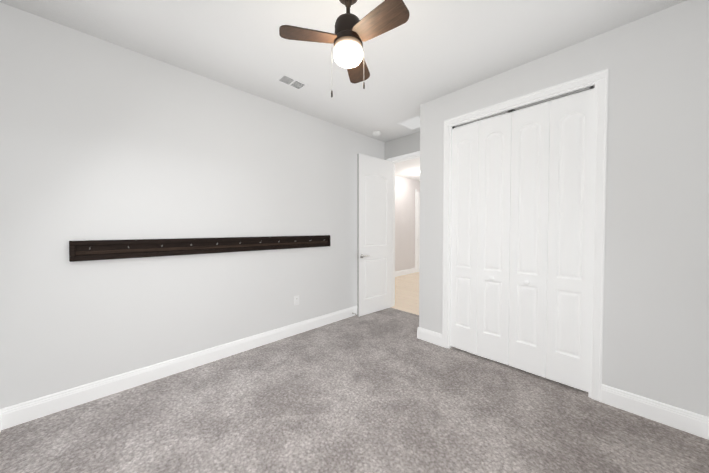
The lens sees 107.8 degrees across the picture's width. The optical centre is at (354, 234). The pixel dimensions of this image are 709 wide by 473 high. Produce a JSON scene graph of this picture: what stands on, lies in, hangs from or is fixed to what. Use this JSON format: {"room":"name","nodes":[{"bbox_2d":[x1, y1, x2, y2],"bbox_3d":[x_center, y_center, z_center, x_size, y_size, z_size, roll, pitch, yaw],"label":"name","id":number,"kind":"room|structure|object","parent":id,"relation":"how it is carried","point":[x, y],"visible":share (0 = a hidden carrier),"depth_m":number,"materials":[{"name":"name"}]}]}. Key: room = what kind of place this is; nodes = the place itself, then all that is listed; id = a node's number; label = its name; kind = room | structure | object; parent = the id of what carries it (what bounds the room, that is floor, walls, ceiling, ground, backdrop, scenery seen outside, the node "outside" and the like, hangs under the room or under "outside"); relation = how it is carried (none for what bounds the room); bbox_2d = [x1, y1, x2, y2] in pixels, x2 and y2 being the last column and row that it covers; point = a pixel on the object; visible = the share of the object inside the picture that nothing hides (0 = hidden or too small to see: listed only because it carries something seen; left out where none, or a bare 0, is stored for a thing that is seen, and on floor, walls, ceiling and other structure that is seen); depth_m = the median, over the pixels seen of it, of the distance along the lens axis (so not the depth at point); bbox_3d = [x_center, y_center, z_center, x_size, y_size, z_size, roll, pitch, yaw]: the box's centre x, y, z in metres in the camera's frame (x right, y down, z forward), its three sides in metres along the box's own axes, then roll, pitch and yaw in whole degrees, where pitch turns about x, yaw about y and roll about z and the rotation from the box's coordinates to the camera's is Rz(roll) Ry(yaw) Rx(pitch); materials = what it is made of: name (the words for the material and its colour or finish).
{"room":"empty bedroom","nodes":[
{"label":"empty bedroom","id":0,"kind":"room"},
{"bbox_2d":[0,2,384,408],"bbox_3d":[-0.960,-0.144,3.100,4.220,2.800,0.120,-1,2,-44],"label":"wall","id":1,"kind":"structure","parent":0,"point":[101,139],"depth_m":2.20,"materials":[{"name":"paint"}]},
{"bbox_2d":[0,408,3,431],"bbox_3d":[-1.193,1.247,0.522,0.016,0.135,3.243,-1,2,-44],"label":"baseboard","id":2,"kind":"structure","parent":1,"relation":"attached to","point":[1,410],"depth_m":1.71,"materials":[{"name":"wood"}]},
{"bbox_2d":[4,306,356,428],"bbox_3d":[-0.908,1.189,3.077,3.980,0.135,0.030,-1,2,-44],"label":"baseboard","id":3,"kind":"structure","parent":1,"relation":"attached to","point":[17,414],"depth_m":2.22,"materials":[{"name":"wood"}]},
{"bbox_2d":[69,235,329,261],"bbox_3d":[-1.216,0.103,2.742,2.435,0.152,0.046,-1,2,-44],"label":"hook rail","id":4,"kind":"object","parent":1,"relation":"attached to","point":[88,250],"visible":0.98,"depth_m":2.37,"materials":[{"name":"brown wood"}]},
{"bbox_2d":[294,295,298,304],"bbox_3d":[-0.728,0.828,3.258,0.070,0.114,0.008,-1,2,-44],"label":"duplex electrical outlet","id":5,"kind":"object","parent":1,"relation":"attached to","point":[296,300],"visible":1,"depth_m":3.25,"materials":[{"name":"white plastic"}]},
{"bbox_2d":[0,0,686,180],"bbox_3d":[1.208,-1.612,3.862,8.440,0.100,5.033,-1,2,-44],"label":"ceiling","id":6,"kind":"structure","parent":0,"point":[428,50],"depth_m":2.04,"materials":[{"name":"paint"}]},
{"bbox_2d":[276,74,307,90],"bbox_3d":[-0.628,-1.530,2.604,0.275,0.006,0.155,-1,2,-44],"label":"ceiling vent","id":7,"kind":"object","parent":6,"relation":"in","point":[287,80],"visible":1,"depth_m":2.60,"materials":[{"name":"white metal"}]},
{"bbox_2d":[279,0,409,96],"bbox_3d":[0.006,-1.177,1.546,0.744,0.665,0.679,-1,2,-44],"label":"ceiling fan","id":8,"kind":"object","parent":6,"relation":"hanging from","point":[351,34],"visible":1,"depth_m":1.52,"materials":[{"name":"brown wood"}]},
{"bbox_2d":[372,131,380,135],"bbox_3d":[0.338,-1.543,3.964,0.128,0.041,0.128,-1,2,-44],"label":"smoke detector","id":9,"kind":"object","parent":6,"relation":"attached to","point":[376,133],"visible":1,"depth_m":3.93,"materials":[{"name":"white plastic"}]},
{"bbox_2d":[397,116,419,129],"bbox_3d":[0.838,-1.552,3.612,0.340,0.011,0.340,-1,2,-44],"label":"ceiling vent","id":10,"kind":"object","parent":6,"relation":"in","point":[412,123],"visible":0.88,"depth_m":3.61,"materials":[{"name":"white plastic"}]},
{"bbox_2d":[0,308,708,472],"bbox_3d":[0.173,1.334,1.868,4.088,0.100,3.513,-1,2,-44],"label":"floor","id":11,"kind":"structure","parent":0,"point":[387,390],"depth_m":1.77,"materials":[{"name":"grey carpet"}]},
{"bbox_2d":[384,132,419,159],"bbox_3d":[1.693,-0.149,3.307,0.120,2.800,3.273,-1,2,-44],"label":"wall","id":12,"kind":"structure","parent":0,"point":[404,145],"depth_m":4.15,"materials":[{"name":"paint"}]},
{"bbox_2d":[357,154,391,316],"bbox_3d":[0.337,0.009,4.102,0.751,2.428,0.144,-1,2,-41],"label":"door","id":13,"kind":"structure","parent":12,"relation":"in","point":[374,234],"depth_m":4.05,"materials":[{"name":"wood"}]},
{"bbox_2d":[387,151,419,306],"bbox_3d":[0.902,-0.017,4.127,0.164,2.499,0.868,-1,2,-44],"label":"door frame","id":14,"kind":"structure","parent":12,"relation":"attached to","point":[405,157],"depth_m":4.38,"materials":[{"name":"wood"}]},
{"bbox_2d":[390,272,418,314],"bbox_3d":[2.676,1.258,5.349,4.352,0.096,5.033,-1,2,-44],"label":"floor","id":15,"kind":"structure","parent":0,"point":[406,292],"depth_m":5.32,"materials":[{"name":"beige wood"}]},
{"bbox_2d":[395,175,419,271],"bbox_3d":[0.971,-0.234,7.085,4.100,2.800,0.120,-1,2,-44],"label":"wall","id":16,"kind":"structure","parent":0,"point":[405,188],"depth_m":7.47,"materials":[{"name":"paint"}]},
{"bbox_2d":[395,268,414,276],"bbox_3d":[1.012,1.099,7.059,4.080,0.135,0.016,-1,2,-44],"label":"baseboard","id":17,"kind":"structure","parent":16,"relation":"attached to","point":[404,272],"depth_m":7.45,"materials":[{"name":"wood"}]},
{"bbox_2d":[415,190,419,271],"bbox_3d":[2.142,-0.114,8.108,0.800,2.515,0.043,-1,2,-44],"label":"door frame","id":18,"kind":"structure","parent":16,"relation":"attached to","point":[417,223],"depth_m":7.88,"materials":[{"name":"wood"}]},
{"bbox_2d":[419,0,708,416],"bbox_3d":[1.565,-0.128,2.386,0.120,2.800,2.126,-1,2,-44],"label":"wall","id":19,"kind":"structure","parent":0,"point":[655,347],"depth_m":1.81,"materials":[{"name":"paint"}]},
{"bbox_2d":[417,327,441,346],"bbox_3d":[0.892,1.191,3.013,0.016,0.135,0.286,-1,2,-44],"label":"baseboard","id":20,"kind":"structure","parent":19,"relation":"attached to","point":[435,338],"depth_m":3.02,"materials":[{"name":"wood"}]},
{"bbox_2d":[451,121,478,354],"bbox_3d":[1.173,0.042,2.766,0.030,2.398,0.286,-1,2,-42],"label":"panel","id":21,"kind":"object","parent":19,"relation":"attached to","point":[465,166],"visible":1,"depth_m":2.75,"materials":[{"name":"wood"}]},
{"bbox_2d":[476,112,511,364],"bbox_3d":[1.360,0.048,2.543,0.286,2.398,0.070,1,2,44],"label":"panel","id":22,"kind":"object","parent":19,"relation":"attached to","point":[494,213],"visible":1,"depth_m":2.54,"materials":[{"name":"wood"}]},
{"bbox_2d":[452,85,594,128],"bbox_3d":[1.472,-1.157,2.422,0.034,0.019,1.141,-1,2,-44],"label":"track","id":23,"kind":"object","parent":19,"relation":"attached to","point":[553,98],"visible":0.81,"depth_m":2.30,"materials":[{"name":"silver metal"}]},
{"bbox_2d":[442,69,608,401],"bbox_3d":[1.483,0.014,2.459,0.143,2.512,1.293,-1,2,-44],"label":"trim","id":24,"kind":"structure","parent":19,"relation":"attached to","point":[599,80],"depth_m":2.01,"materials":[{"name":"wood"}]},
{"bbox_2d":[508,101,549,377],"bbox_3d":[1.566,0.052,2.337,0.070,2.398,0.286,-1,2,-43],"label":"panel","id":25,"kind":"object","parent":19,"relation":"attached to","point":[530,152],"visible":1,"depth_m":2.33,"materials":[{"name":"wood"}]},
{"bbox_2d":[546,88,594,391],"bbox_3d":[1.782,0.057,2.142,0.030,2.398,0.286,-1,2,-45],"label":"panel","id":26,"kind":"object","parent":19,"relation":"attached to","point":[570,227],"visible":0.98,"depth_m":2.13,"materials":[{"name":"wood"}]},
{"bbox_2d":[601,384,707,438],"bbox_3d":[2.062,1.218,1.805,0.016,0.135,0.491,-1,2,-44],"label":"baseboard","id":27,"kind":"structure","parent":19,"relation":"attached to","point":[650,409],"depth_m":1.78,"materials":[{"name":"wood"}]}
]}

